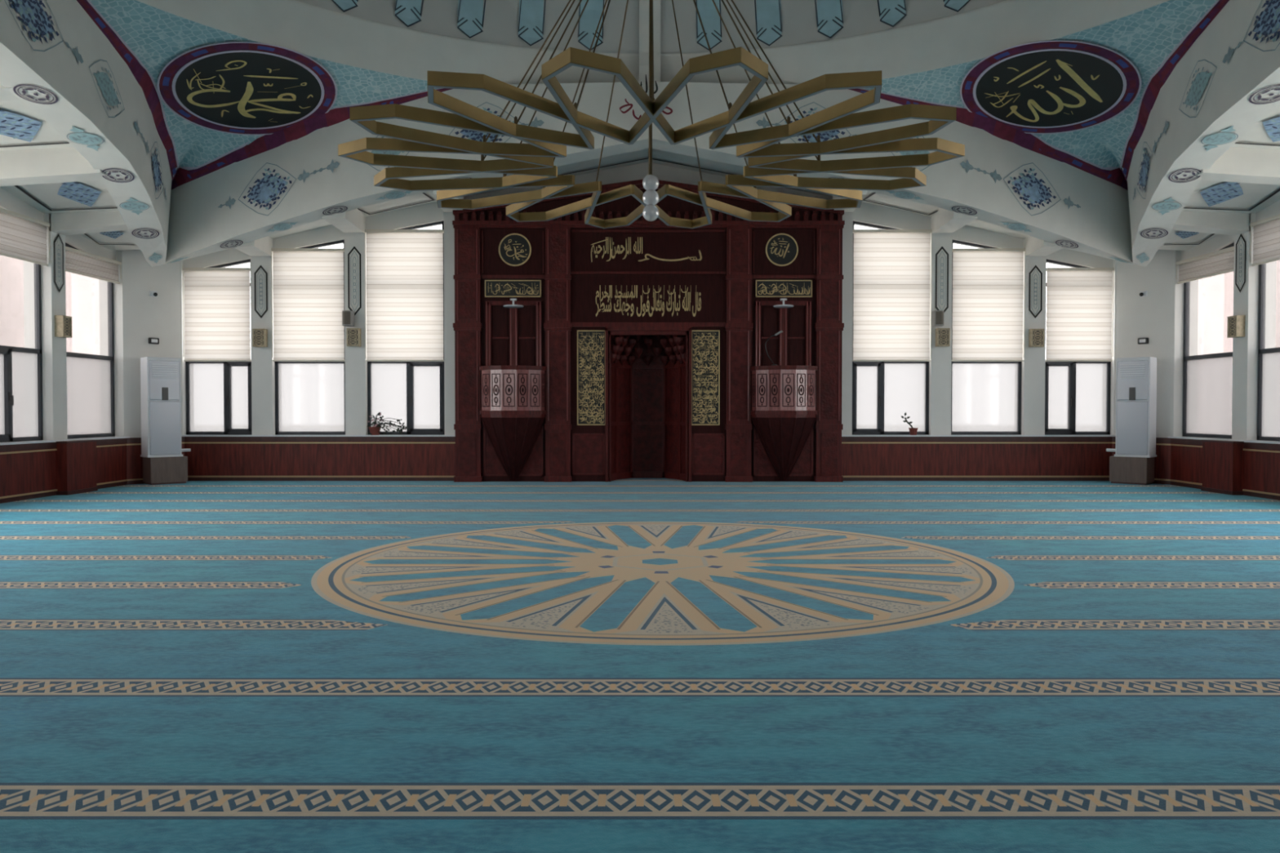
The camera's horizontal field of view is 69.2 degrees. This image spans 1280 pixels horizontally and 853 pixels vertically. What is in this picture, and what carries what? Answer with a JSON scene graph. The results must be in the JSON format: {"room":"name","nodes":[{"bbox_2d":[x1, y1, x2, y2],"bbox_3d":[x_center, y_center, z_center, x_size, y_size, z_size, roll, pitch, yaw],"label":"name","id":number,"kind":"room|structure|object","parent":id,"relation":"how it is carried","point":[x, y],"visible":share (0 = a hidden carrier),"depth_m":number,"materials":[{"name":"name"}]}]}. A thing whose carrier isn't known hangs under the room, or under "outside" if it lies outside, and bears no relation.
{"room":"mosque","nodes":[
{"label":"mosque","id":0,"kind":"room"},
{"bbox_2d":[0,186,182,439],"bbox_3d":[-8.815,-2.483,6.979,1.010,7.300,20.450,0,1,0],"label":"wall","id":1,"kind":"structure","parent":0,"point":[138,316],"depth_m":16.00,"materials":[{"name":"paint"}]},
{"bbox_2d":[0,255,43,442],"bbox_3d":[-9.053,-1.501,13.244,0.145,3.460,1.600,0,1,0],"label":"window","id":2,"kind":"structure","parent":1,"relation":"in","point":[20,293],"depth_m":13.61,"materials":[{"name":"grey"}]},
{"bbox_2d":[0,207,50,266],"bbox_3d":[-8.943,-2.729,13.224,0.085,0.645,1.586,0,1,0],"label":"zebra blind","id":3,"kind":"object","parent":1,"relation":"attached to","point":[22,237],"visible":1,"depth_m":13.46,"materials":[{"name":"beige fabric"}]},
{"bbox_2d":[54,315,71,337],"bbox_3d":[-8.835,-1.530,14.219,0.130,0.324,0.224,0,1,0],"label":"wall lamp","id":4,"kind":"object","parent":1,"relation":"attached to","point":[63,324],"visible":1,"depth_m":14.11,"materials":[{"name":"gold metal"}]},
{"bbox_2d":[0,436,129,503],"bbox_3d":[-8.920,0.694,10.205,0.260,0.825,11.580,0,1,0],"label":"wainscot","id":5,"kind":"structure","parent":1,"relation":"attached to","point":[27,468],"depth_m":13.65,"materials":[{"name":"brown wood"}]},
{"bbox_2d":[55,440,97,495],"bbox_3d":[-8.773,0.623,14.374,0.295,0.810,0.800,0,1,0],"label":"plinth","id":6,"kind":"object","parent":1,"relation":"attached to","point":[75,460],"depth_m":14.20,"materials":[{"name":"brown wood"}]},
{"bbox_2d":[65,242,115,439],"bbox_3d":[-9.090,-1.383,15.187,0.070,3.150,1.580,0,1,0],"label":"window","id":7,"kind":"structure","parent":1,"relation":"in","point":[90,351],"depth_m":15.34,"materials":[{"name":"grey"}]},
{"bbox_2d":[65,246,121,284],"bbox_3d":[-8.943,-2.620,15.166,0.085,0.375,1.566,0,1,0],"label":"zebra blind","id":8,"kind":"object","parent":7,"relation":"attached to","point":[77,261],"visible":0.98,"depth_m":15.13,"materials":[{"name":"beige fabric"}]},
{"bbox_2d":[148,337,159,344],"bbox_3d":[-8.581,-1.511,16.383,0.058,0.110,0.180,1,1,35],"label":"emergency light","id":9,"kind":"object","parent":1,"relation":"attached to","point":[151,340],"visible":1,"depth_m":16.36,"materials":[{"name":"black plastic"}]},
{"bbox_2d":[126,436,184,484],"bbox_3d":[-8.540,0.590,16.378,0.110,0.800,1.051,1,1,34],"label":"wainscot","id":10,"kind":"structure","parent":1,"relation":"attached to","point":[134,460],"depth_m":16.03,"materials":[{"name":"brown wood"}]},
{"bbox_2d":[140,454,182,457],"bbox_3d":[-8.326,0.506,16.158,0.390,0.035,0.570,1,2,45],"label":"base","id":11,"kind":"object","parent":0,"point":[141,455],"depth_m":15.99,"materials":[{"name":"white plastic"}]},
{"bbox_2d":[0,478,1279,852],"bbox_3d":[0.150,1.163,7.223,19.500,0.001,20.800,0,1,0],"label":"floor","id":12,"kind":"structure","parent":0,"point":[627,665],"depth_m":4.57,"materials":[{"name":"carpet"}]},
{"bbox_2d":[142,456,187,484],"bbox_3d":[-8.280,0.758,16.188,0.420,0.470,0.600,1,2,45],"label":"plinth","id":13,"kind":"object","parent":12,"relation":"on","point":[156,470],"visible":0.9,"depth_m":16.02,"materials":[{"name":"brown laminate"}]},
{"bbox_2d":[140,356,182,457],"bbox_3d":[-8.322,-0.336,16.139,0.570,1.720,0.400,-1,2,-45],"label":"air conditioner","id":14,"kind":"object","parent":13,"relation":"on","point":[160,377],"visible":1,"depth_m":15.98,"materials":[{"name":"white plastic"}]},
{"bbox_2d":[152,364,177,378],"bbox_3d":[-8.185,-0.953,15.990,0.012,0.240,0.400,1,2,45],"label":"grille","id":15,"kind":"object","parent":14,"relation":"attached to","point":[159,371],"depth_m":15.99,"materials":[{"name":"white plastic"}]},
{"bbox_2d":[452,179,844,482],"bbox_3d":[0.150,-1.707,16.951,6.940,5.370,1.030,0,1,0],"label":"wall","id":16,"kind":"structure","parent":12,"relation":"on","point":[648,432],"depth_m":16.52,"materials":[{"name":"brown wood"}]},
{"bbox_2d":[479,365,546,480],"bbox_3d":[-2.260,-0.045,16.278,1.197,2.028,0.541,0,1,0],"label":"pulpit","id":17,"kind":"object","parent":16,"relation":"attached to","point":[513,412],"visible":1,"depth_m":16.15,"materials":[{"name":"brown wood"}]},
{"bbox_2d":[484,280,541,297],"bbox_3d":[-2.260,-2.454,16.516,1.000,0.300,0.040,0,1,0],"label":"plaque","id":18,"kind":"object","parent":16,"relation":"attached to","point":[493,288],"visible":1,"depth_m":16.50,"materials":[{"name":"wood"}]},
{"bbox_2d":[503,298,523,307],"bbox_3d":[-2.230,-2.178,16.352,0.360,0.145,0.360,0,1,0],"label":"lamp","id":19,"kind":"object","parent":16,"relation":"attached to","point":[513,305],"visible":1,"depth_m":16.27,"materials":[{"name":"white plastic"}]},
{"bbox_2d":[498,233,531,266],"bbox_3d":[-2.225,-3.144,16.513,0.580,0.580,0.020,0,1,0],"label":"medallion","id":20,"kind":"object","parent":16,"relation":"attached to","point":[514,249],"visible":1,"depth_m":16.51,"materials":[{"name":"wood"}]},
{"bbox_2d":[577,330,604,425],"bbox_3d":[-0.865,-0.869,16.550,0.510,1.690,0.032,0,1,0],"label":"panel","id":21,"kind":"object","parent":16,"relation":"attached to","point":[590,344],"visible":1,"depth_m":16.55,"materials":[{"name":"gold metal"}]},
{"bbox_2d":[591,237,702,262],"bbox_3d":[0.113,-3.144,16.507,1.974,0.446,0.002,0,1,0],"label":"gilt inscription","id":22,"kind":"object","parent":16,"relation":"attached to","point":[599,246],"visible":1,"depth_m":16.51,"materials":[{"name":"metal"}]},
{"bbox_2d":[595,285,701,316],"bbox_3d":[0.150,-2.234,16.525,1.880,0.560,0.002,0,1,0],"label":"gilt inscription","id":23,"kind":"object","parent":16,"relation":"attached to","point":[626,296],"visible":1,"depth_m":16.52,"materials":[{"name":"metal"}]},
{"bbox_2d":[691,330,719,425],"bbox_3d":[1.165,-0.869,16.550,0.510,1.690,0.032,0,1,0],"label":"panel","id":24,"kind":"object","parent":16,"relation":"attached to","point":[705,344],"visible":1,"depth_m":16.54,"materials":[{"name":"gold metal"}]},
{"bbox_2d":[765,233,798,266],"bbox_3d":[2.525,-3.144,16.513,0.580,0.580,0.020,0,1,0],"label":"medallion","id":25,"kind":"object","parent":16,"relation":"attached to","point":[781,249],"visible":1,"depth_m":16.51,"materials":[{"name":"wood"}]},
{"bbox_2d":[773,298,793,307],"bbox_3d":[2.530,-2.178,16.352,0.360,0.145,0.360,0,1,0],"label":"lamp","id":26,"kind":"object","parent":16,"relation":"attached to","point":[783,305],"visible":1,"depth_m":16.27,"materials":[{"name":"white plastic"}]},
{"bbox_2d":[755,280,812,297],"bbox_3d":[2.560,-2.454,16.516,1.000,0.300,0.040,0,1,0],"label":"plaque","id":27,"kind":"object","parent":16,"relation":"attached to","point":[764,288],"visible":1,"depth_m":16.50,"materials":[{"name":"wood"}]},
{"bbox_2d":[751,365,817,480],"bbox_3d":[2.560,-0.045,16.278,1.197,2.028,0.541,0,1,0],"label":"pulpit","id":28,"kind":"object","parent":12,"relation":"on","point":[784,412],"visible":1,"depth_m":16.15,"materials":[{"name":"brown wood"}]},
{"bbox_2d":[764,330,782,365],"bbox_3d":[2.347,-1.365,16.186,0.313,0.616,0.141,0,1,23],"label":"microphone","id":29,"kind":"object","parent":28,"relation":"on","point":[780,331],"visible":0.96,"depth_m":16.17,"materials":[{"name":"black"}]},
{"bbox_2d":[1109,456,1154,484],"bbox_3d":[8.580,0.758,16.188,0.600,0.470,0.420,1,2,45],"label":"plinth","id":30,"kind":"object","parent":12,"relation":"on","point":[1122,470],"visible":0.9,"depth_m":16.02,"materials":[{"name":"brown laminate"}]},
{"bbox_2d":[1114,356,1156,457],"bbox_3d":[8.622,-0.336,16.139,0.570,1.720,0.400,1,2,45],"label":"air conditioner","id":31,"kind":"object","parent":30,"relation":"on","point":[1135,377],"visible":1,"depth_m":15.99,"materials":[{"name":"white plastic"}]},
{"bbox_2d":[1120,364,1145,378],"bbox_3d":[8.485,-0.953,15.990,0.400,0.240,0.012,1,2,45],"label":"grille","id":32,"kind":"object","parent":31,"relation":"attached to","point":[1126,371],"depth_m":15.99,"materials":[{"name":"white plastic"}]},
{"bbox_2d":[1114,454,1156,457],"bbox_3d":[8.626,0.506,16.158,0.570,0.035,0.390,1,2,45],"label":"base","id":33,"kind":"object","parent":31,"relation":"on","point":[1124,455],"depth_m":15.98,"materials":[{"name":"white plastic"}]},
{"bbox_2d":[0,99,1279,252],"bbox_3d":[0.150,-3.728,6.731,20.300,1.800,20.400,0,1,0],"label":"ceiling","id":34,"kind":"structure","parent":0,"point":[21,127],"depth_m":13.73,"materials":[{"name":"white paint"}]},
{"bbox_2d":[0,0,172,266],"bbox_3d":[-7.340,-3.815,7.329,1.980,2.510,16.960,0,1,0],"label":"arch","id":35,"kind":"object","parent":34,"relation":"attached to","point":[55,59],"depth_m":11.07,"materials":[{"name":"white paint"}]},
{"bbox_2d":[0,84,19,101],"bbox_3d":[-7.860,-3.845,10.274,2.120,0.700,0.350,0,1,0],"label":"cross beam","id":36,"kind":"structure","parent":35,"relation":"attached to","point":[5,95],"depth_m":10.29,"materials":[{"name":"white paint"}]},
{"bbox_2d":[0,146,106,186],"bbox_3d":[-7.967,-3.493,12.231,1.905,0.620,0.350,0,1,0],"label":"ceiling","id":37,"kind":"structure","parent":35,"relation":"attached to","point":[55,165],"depth_m":12.06,"materials":[{"name":"white paint"}]},
{"bbox_2d":[48,210,128,235],"bbox_3d":[-8.306,-3.255,14.186,1.228,0.610,0.350,0,1,0],"label":"cross beam","id":38,"kind":"structure","parent":35,"relation":"attached to","point":[66,224],"depth_m":14.02,"materials":[{"name":"white paint"}]},
{"bbox_2d":[153,74,1144,266],"bbox_3d":[0.150,-3.983,14.798,16.960,2.564,2.018,0,1,0],"label":"arch","id":39,"kind":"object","parent":34,"relation":"attached to","point":[997,181],"depth_m":14.18,"materials":[{"name":"white paint"}]},
{"bbox_2d":[233,235,271,256],"bbox_3d":[-6.680,-3.264,15.998,0.371,0.600,1.748,0,1,-12],"label":"cross beam","id":40,"kind":"structure","parent":39,"relation":"attached to","point":[262,246],"depth_m":15.97,"materials":[{"name":"white paint"}]},
{"bbox_2d":[321,208,364,233],"bbox_3d":[-4.985,-3.633,15.676,0.365,0.690,2.343,0,1,-9],"label":"cross beam","id":41,"kind":"structure","parent":39,"relation":"attached to","point":[353,221],"depth_m":15.54,"materials":[{"name":"white paint"}]},
{"bbox_2d":[432,190,463,212],"bbox_3d":[-3.190,-3.975,15.541,0.356,0.760,2.590,0,1,-8],"label":"cross beam","id":42,"kind":"structure","parent":39,"relation":"attached to","point":[434,192],"depth_m":16.21,"materials":[{"name":"white paint"}]},
{"bbox_2d":[832,190,866,212],"bbox_3d":[3.490,-3.975,15.541,0.356,0.760,2.590,0,1,8],"label":"cross beam","id":43,"kind":"structure","parent":39,"relation":"attached to","point":[864,192],"depth_m":16.07,"materials":[{"name":"white paint"}]},
{"bbox_2d":[931,208,977,233],"bbox_3d":[5.285,-3.633,15.676,0.365,0.690,2.343,0,1,9],"label":"cross beam","id":44,"kind":"structure","parent":39,"relation":"attached to","point":[943,221],"depth_m":15.54,"materials":[{"name":"white paint"}]},
{"bbox_2d":[1024,235,1065,256],"bbox_3d":[6.980,-3.264,15.998,0.371,0.600,1.748,0,1,12],"label":"cross beam","id":45,"kind":"structure","parent":39,"relation":"attached to","point":[1033,246],"depth_m":15.99,"materials":[{"name":"white paint"}]},
{"bbox_2d":[1127,0,1279,266],"bbox_3d":[7.640,-3.815,7.329,1.980,2.510,16.960,0,1,0],"label":"arch","id":46,"kind":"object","parent":34,"relation":"attached to","point":[1228,81],"depth_m":11.29,"materials":[{"name":"white paint"}]},
{"bbox_2d":[1171,210,1250,235],"bbox_3d":[8.606,-3.255,14.186,1.228,0.610,0.350,0,1,0],"label":"cross beam","id":47,"kind":"structure","parent":46,"relation":"attached to","point":[1233,224],"depth_m":14.02,"materials":[{"name":"white paint"}]},
{"bbox_2d":[1195,146,1279,185],"bbox_3d":[8.267,-3.493,12.231,1.905,0.620,0.350,0,1,0],"label":"cross beam","id":48,"kind":"structure","parent":46,"relation":"attached to","point":[1238,165],"depth_m":12.06,"materials":[{"name":"white paint"}]},
{"bbox_2d":[181,142,1115,435],"bbox_3d":[0.150,-2.674,17.047,19.200,7.300,0.510,0,1,0],"label":"wall","id":49,"kind":"structure","parent":0,"point":[263,366],"depth_m":16.84,"materials":[{"name":"paint"}]},
{"bbox_2d":[185,258,252,435],"bbox_3d":[-7.675,-1.456,16.938,1.250,3.230,0.145,0,1,0],"label":"window","id":50,"kind":"structure","parent":49,"relation":"in","point":[219,393],"depth_m":16.99,"materials":[{"name":"grey"}]},
{"bbox_2d":[182,267,251,361],"bbox_3d":[-7.668,-2.024,16.827,1.215,1.690,0.085,0,1,0],"label":"zebra blind","id":51,"kind":"object","parent":50,"relation":"attached to","point":[217,305],"visible":1,"depth_m":16.84,"materials":[{"name":"beige fabric"}]},
{"bbox_2d":[252,328,267,346],"bbox_3d":[-6.860,-1.598,16.758,0.224,0.324,0.130,0,1,0],"label":"wall lamp","id":52,"kind":"object","parent":49,"relation":"attached to","point":[260,336],"visible":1,"depth_m":16.70,"materials":[{"name":"gold metal"}]},
{"bbox_2d":[275,240,345,435],"bbox_3d":[-6.010,-1.632,16.972,1.320,3.580,0.070,0,1,0],"label":"window","id":53,"kind":"structure","parent":49,"relation":"in","point":[310,396],"depth_m":16.99,"materials":[{"name":"grey"}]},
{"bbox_2d":[271,248,345,361],"bbox_3d":[-6.013,-2.199,16.824,1.305,2.040,0.085,0,1,0],"label":"zebra blind","id":54,"kind":"object","parent":53,"relation":"attached to","point":[308,282],"visible":0.99,"depth_m":16.83,"materials":[{"name":"beige fabric"}]},
{"bbox_2d":[181,435,455,480],"bbox_3d":[-5.810,0.568,16.884,5.080,0.825,0.260,0,1,0],"label":"wainscot","id":55,"kind":"structure","parent":49,"relation":"attached to","point":[211,457],"depth_m":16.77,"materials":[{"name":"brown wood"}]},
{"bbox_2d":[367,412,407,435],"bbox_3d":[-4.578,-0.054,16.775,0.727,0.423,0.248,0,1,3],"label":"potted plant","id":56,"kind":"object","parent":55,"relation":"on","point":[374,430],"visible":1,"depth_m":16.76,"materials":[{"name":"green plant"}]},
{"bbox_2d":[342,310,354,326],"bbox_3d":[-5.250,-1.942,16.689,0.197,0.270,0.255,0,1,0],"label":"loudspeaker","id":57,"kind":"object","parent":49,"relation":"attached to","point":[348,316],"visible":1,"depth_m":16.59,"materials":[{"name":"grey"}]},
{"bbox_2d":[342,311,350,324],"bbox_3d":[-5.250,-1.940,16.581,0.140,0.230,0.040,0,1,0],"label":"grille","id":58,"kind":"object","parent":57,"relation":"attached to","point":[346,314],"depth_m":16.57,"materials":[{"name":"grey metal"}]},
{"bbox_2d":[346,328,361,346],"bbox_3d":[-5.165,-1.608,16.758,0.224,0.324,0.130,0,1,0],"label":"wall lamp","id":59,"kind":"object","parent":49,"relation":"attached to","point":[353,335],"visible":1,"depth_m":16.70,"materials":[{"name":"gold metal"}]},
{"bbox_2d":[367,220,444,435],"bbox_3d":[-4.265,-1.801,16.931,1.430,3.920,0.145,0,1,0],"label":"window","id":60,"kind":"structure","parent":49,"relation":"in","point":[412,393],"depth_m":16.99,"materials":[{"name":"grey"}]},
{"bbox_2d":[364,229,444,361],"bbox_3d":[-4.268,-2.369,16.821,1.415,2.380,0.085,0,1,0],"label":"zebra blind","id":61,"kind":"object","parent":60,"relation":"attached to","point":[405,267],"visible":1,"depth_m":16.83,"materials":[{"name":"beige fabric"}]},
{"bbox_2d":[852,221,928,435],"bbox_3d":[4.565,-1.801,16.931,1.430,3.920,0.145,0,1,0],"label":"window","id":62,"kind":"structure","parent":49,"relation":"in","point":[882,392],"depth_m":16.99,"materials":[{"name":"grey"}]},
{"bbox_2d":[852,229,932,361],"bbox_3d":[4.568,-2.369,16.821,1.415,2.380,0.085,0,1,0],"label":"zebra blind","id":63,"kind":"object","parent":62,"relation":"attached to","point":[892,274],"visible":1,"depth_m":16.83,"materials":[{"name":"beige fabric"}]},
{"bbox_2d":[931,310,943,326],"bbox_3d":[5.360,-1.942,16.689,0.197,0.270,0.255,0,1,0],"label":"loudspeaker","id":64,"kind":"object","parent":49,"relation":"attached to","point":[937,316],"visible":1,"depth_m":16.59,"materials":[{"name":"grey"}]},
{"bbox_2d":[935,311,943,324],"bbox_3d":[5.360,-1.940,16.581,0.140,0.230,0.040,0,1,0],"label":"grille","id":65,"kind":"object","parent":64,"relation":"attached to","point":[939,314],"depth_m":16.57,"materials":[{"name":"grey metal"}]},
{"bbox_2d":[935,328,950,346],"bbox_3d":[5.465,-1.608,16.758,0.224,0.324,0.130,0,1,0],"label":"wall lamp","id":66,"kind":"object","parent":49,"relation":"attached to","point":[942,335],"visible":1,"depth_m":16.70,"materials":[{"name":"gold metal"}]},
{"bbox_2d":[841,435,1115,480],"bbox_3d":[6.110,0.568,16.884,5.080,0.825,0.260,0,1,0],"label":"wainscot","id":67,"kind":"structure","parent":49,"relation":"attached to","point":[864,457],"depth_m":16.77,"materials":[{"name":"brown wood"}]},
{"bbox_2d":[901,412,918,435],"bbox_3d":[4.877,-0.053,16.802,0.312,0.420,0.162,0,1,0],"label":"potted plant","id":68,"kind":"object","parent":67,"relation":"on","point":[913,431],"visible":1,"depth_m":16.78,"materials":[{"name":"green plant"}]},
{"bbox_2d":[951,240,1022,435],"bbox_3d":[6.310,-1.632,16.972,1.320,3.580,0.070,0,1,0],"label":"window","id":69,"kind":"structure","parent":49,"relation":"in","point":[986,396],"depth_m":16.99,"materials":[{"name":"grey"}]},
{"bbox_2d":[951,248,1025,361],"bbox_3d":[6.313,-2.199,16.824,1.305,2.040,0.085,0,1,0],"label":"zebra blind","id":70,"kind":"object","parent":69,"relation":"attached to","point":[988,283],"visible":1,"depth_m":16.83,"materials":[{"name":"beige fabric"}]},
{"bbox_2d":[1028,328,1044,346],"bbox_3d":[7.160,-1.598,16.758,0.224,0.324,0.130,0,1,0],"label":"wall lamp","id":71,"kind":"object","parent":49,"relation":"attached to","point":[1036,336],"visible":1,"depth_m":16.70,"materials":[{"name":"gold metal"}]},
{"bbox_2d":[1044,258,1111,435],"bbox_3d":[7.975,-1.456,16.938,1.250,3.230,0.145,0,1,0],"label":"window","id":72,"kind":"structure","parent":49,"relation":"in","point":[1077,394],"depth_m":16.99,"materials":[{"name":"grey"}]},
{"bbox_2d":[1044,267,1114,361],"bbox_3d":[7.968,-2.024,16.827,1.215,1.690,0.085,0,1,0],"label":"zebra blind","id":73,"kind":"object","parent":72,"relation":"attached to","point":[1079,300],"visible":1,"depth_m":16.84,"materials":[{"name":"beige fabric"}]},
{"bbox_2d":[135,0,1169,84],"bbox_3d":[0.150,-7.049,7.268,14.040,4.260,14.040,0,1,0],"label":"dome","id":74,"kind":"object","parent":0,"point":[803,41],"visible":0.83,"depth_m":13.55,"materials":[{"name":"paint"}]},
{"bbox_2d":[76,0,451,190],"bbox_3d":[-5.250,-4.446,12.718,5.200,1.292,5.200,0,1,0],"label":"pendentive","id":75,"kind":"structure","parent":74,"relation":"attached to","point":[147,37],"depth_m":13.34,"materials":[{"name":"paint"}]},
{"bbox_2d":[156,41,337,135],"bbox_3d":[-5.501,-4.718,13.105,2.271,0.632,2.342,1,1,28],"label":"roundel","id":76,"kind":"object","parent":75,"relation":"on","point":[239,87],"visible":1,"depth_m":12.99,"materials":[{"name":"black paint"}]},
{"bbox_2d":[337,0,964,228],"bbox_3d":[0.085,-4.599,7.314,4.659,5.940,4.659,0,1,0],"label":"chandelier","id":77,"kind":"object","parent":74,"relation":"hanging from","point":[771,163],"visible":1,"depth_m":6.75,"materials":[{"name":"gold metal"}]},
{"bbox_2d":[339,149,561,177],"bbox_3d":[-1.401,-2.015,7.125,1.678,0.001,0.809,0,1,0],"label":"diffuser","id":78,"kind":"object","parent":77,"relation":"attached to","point":[361,151],"depth_m":6.91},
{"bbox_2d":[351,117,589,167],"bbox_3d":[-1.113,-2.005,6.601,1.544,0.001,1.244,0,1,0],"label":"diffuser","id":79,"kind":"object","parent":77,"relation":"attached to","point":[354,121],"depth_m":6.41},
{"bbox_2d":[375,166,573,191],"bbox_3d":[-1.401,-2.022,7.602,1.678,0.001,0.809,0,1,0],"label":"diffuser","id":80,"kind":"object","parent":77,"relation":"attached to","point":[386,179],"depth_m":7.67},
{"bbox_2d":[437,176,599,209],"bbox_3d":[-1.113,-2.033,8.126,1.544,0.001,1.244,0,1,0],"label":"diffuser","id":81,"kind":"object","parent":77,"relation":"attached to","point":[438,201],"depth_m":8.23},
{"bbox_2d":[427,85,631,157],"bbox_3d":[-0.678,-1.996,6.165,1.244,0.001,1.544,0,1,0],"label":"diffuser","id":82,"kind":"object","parent":77,"relation":"attached to","point":[430,88],"depth_m":5.91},
{"bbox_2d":[506,185,631,222],"bbox_3d":[-0.678,-2.042,8.561,1.244,0.001,1.544,0,1,0],"label":"diffuser","id":83,"kind":"object","parent":77,"relation":"attached to","point":[568,187],"depth_m":8.63,"materials":[{"name":"gold metal"}]},
{"bbox_2d":[542,62,675,149],"bbox_3d":[-0.154,-1.990,5.878,0.809,0.001,1.678,0,1,0],"label":"diffuser","id":84,"kind":"object","parent":77,"relation":"attached to","point":[619,76],"depth_m":5.63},
{"bbox_2d":[585,191,666,228],"bbox_3d":[-0.154,-2.048,8.848,0.809,0.001,1.678,0,1,0],"label":"diffuser","id":85,"kind":"object","parent":77,"relation":"attached to","point":[598,193],"depth_m":8.96,"materials":[{"name":"gold metal"}]},
{"bbox_2d":[631,191,711,228],"bbox_3d":[0.324,-2.046,8.848,0.809,0.001,1.678,0,1,0],"label":"diffuser","id":86,"kind":"object","parent":77,"relation":"attached to","point":[700,193],"depth_m":8.77,"materials":[{"name":"gold metal"}]},
{"bbox_2d":[629,62,767,149],"bbox_3d":[0.324,-1.992,5.878,0.809,0.001,1.678,0,1,0],"label":"diffuser","id":87,"kind":"object","parent":77,"relation":"attached to","point":[763,80],"depth_m":5.60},
{"bbox_2d":[666,185,791,222],"bbox_3d":[0.848,-2.041,8.561,1.244,0.001,1.544,0,1,0],"label":"diffuser","id":88,"kind":"object","parent":77,"relation":"attached to","point":[731,187],"depth_m":8.60,"materials":[{"name":"gold metal"}]},
{"bbox_2d":[674,85,880,156],"bbox_3d":[0.848,-1.996,6.165,1.244,0.001,1.544,0,1,0],"label":"diffuser","id":89,"kind":"object","parent":77,"relation":"attached to","point":[877,91],"depth_m":5.91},
{"bbox_2d":[702,177,861,209],"bbox_3d":[1.283,-2.034,8.126,1.544,0.001,1.244,0,1,0],"label":"diffuser","id":90,"kind":"object","parent":77,"relation":"attached to","point":[860,201],"depth_m":8.20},
{"bbox_2d":[727,166,925,191],"bbox_3d":[1.571,-2.024,7.602,1.678,0.001,0.809,0,1,0],"label":"diffuser","id":91,"kind":"object","parent":77,"relation":"attached to","point":[915,180],"depth_m":7.70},
{"bbox_2d":[711,117,954,167],"bbox_3d":[1.283,-2.004,6.601,1.544,0.001,1.244,0,1,0],"label":"diffuser","id":92,"kind":"object","parent":77,"relation":"attached to","point":[949,121],"depth_m":6.40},
{"bbox_2d":[737,149,964,177],"bbox_3d":[1.571,-2.014,7.125,1.678,0.001,0.809,0,1,0],"label":"diffuser","id":93,"kind":"object","parent":77,"relation":"attached to","point":[958,156],"depth_m":6.90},
{"bbox_2d":[848,0,1229,191],"bbox_3d":[5.550,-4.446,12.718,5.200,1.292,5.200,0,1,0],"label":"pendentive","id":94,"kind":"structure","parent":74,"relation":"attached to","point":[1154,39],"depth_m":13.31,"materials":[{"name":"paint"}]},
{"bbox_2d":[960,40,1141,133],"bbox_3d":[5.745,-4.731,13.092,2.347,0.632,2.267,1,1,34],"label":"roundel","id":95,"kind":"object","parent":94,"relation":"on","point":[1044,86],"visible":1,"depth_m":12.97,"materials":[{"name":"black paint"}]},
{"bbox_2d":[1114,200,1279,439],"bbox_3d":[9.115,-2.483,6.979,1.010,7.300,20.450,0,1,0],"label":"wall","id":96,"kind":"structure","parent":0,"point":[1158,316],"depth_m":16.00,"materials":[{"name":"paint"}]},
{"bbox_2d":[1111,436,1170,484],"bbox_3d":[8.839,0.590,16.378,0.110,0.800,1.051,-1,1,-34],"label":"wainscot","id":97,"kind":"structure","parent":96,"relation":"attached to","point":[1162,460],"depth_m":16.04,"materials":[{"name":"brown wood"}]},
{"bbox_2d":[1137,337,1148,344],"bbox_3d":[8.881,-1.511,16.383,0.058,0.110,0.180,-1,1,-35],"label":"emergency light","id":98,"kind":"object","parent":96,"relation":"attached to","point":[1140,340],"visible":1,"depth_m":16.36,"materials":[{"name":"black plastic"}]},
{"bbox_2d":[1139,290,1147,297],"bbox_3d":[8.867,-2.341,16.357,0.093,0.100,0.120,-1,1,-35],"label":"security camera","id":99,"kind":"object","parent":96,"relation":"attached to","point":[1144,293],"visible":1,"depth_m":16.34,"materials":[{"name":"white plastic"}]},
{"bbox_2d":[1182,242,1234,439],"bbox_3d":[9.390,-1.383,15.187,0.070,3.150,1.580,0,1,0],"label":"window","id":100,"kind":"structure","parent":96,"relation":"in","point":[1208,302],"depth_m":15.32,"materials":[{"name":"grey"}]},
{"bbox_2d":[1175,246,1234,284],"bbox_3d":[9.242,-2.620,15.166,0.085,0.375,1.566,0,1,0],"label":"zebra blind","id":101,"kind":"object","parent":100,"relation":"attached to","point":[1221,261],"visible":1,"depth_m":15.14,"materials":[{"name":"beige fabric"}]},
{"bbox_2d":[1200,440,1244,495],"bbox_3d":[9.072,0.623,14.374,0.295,0.810,0.800,0,1,0],"label":"pilaster","id":102,"kind":"object","parent":96,"relation":"attached to","point":[1223,461],"depth_m":14.22,"materials":[{"name":"brown wood"}]},
{"bbox_2d":[1167,436,1279,500],"bbox_3d":[9.220,0.694,10.205,0.260,0.825,11.580,0,1,0],"label":"wainscot","id":103,"kind":"structure","parent":96,"relation":"attached to","point":[1261,458],"depth_m":13.95,"materials":[{"name":"brown wood"}]},
{"bbox_2d":[1226,315,1245,337],"bbox_3d":[9.135,-1.530,14.219,0.130,0.324,0.224,0,1,0],"label":"wall lamp","id":104,"kind":"object","parent":96,"relation":"attached to","point":[1236,324],"visible":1,"depth_m":14.12,"materials":[{"name":"gold metal"}]},
{"bbox_2d":[1249,213,1279,266],"bbox_3d":[9.242,-2.729,13.224,0.085,0.645,1.586,0,1,0],"label":"zebra blind","id":105,"kind":"object","parent":96,"relation":"attached to","point":[1266,232],"visible":1,"depth_m":13.70,"materials":[{"name":"beige"}]},
{"bbox_2d":[1257,260,1279,441],"bbox_3d":[9.352,-1.501,13.244,0.145,3.460,1.600,0,1,0],"label":"window","id":106,"kind":"structure","parent":96,"relation":"in","point":[1268,313],"depth_m":13.86,"materials":[{"name":"grey"}]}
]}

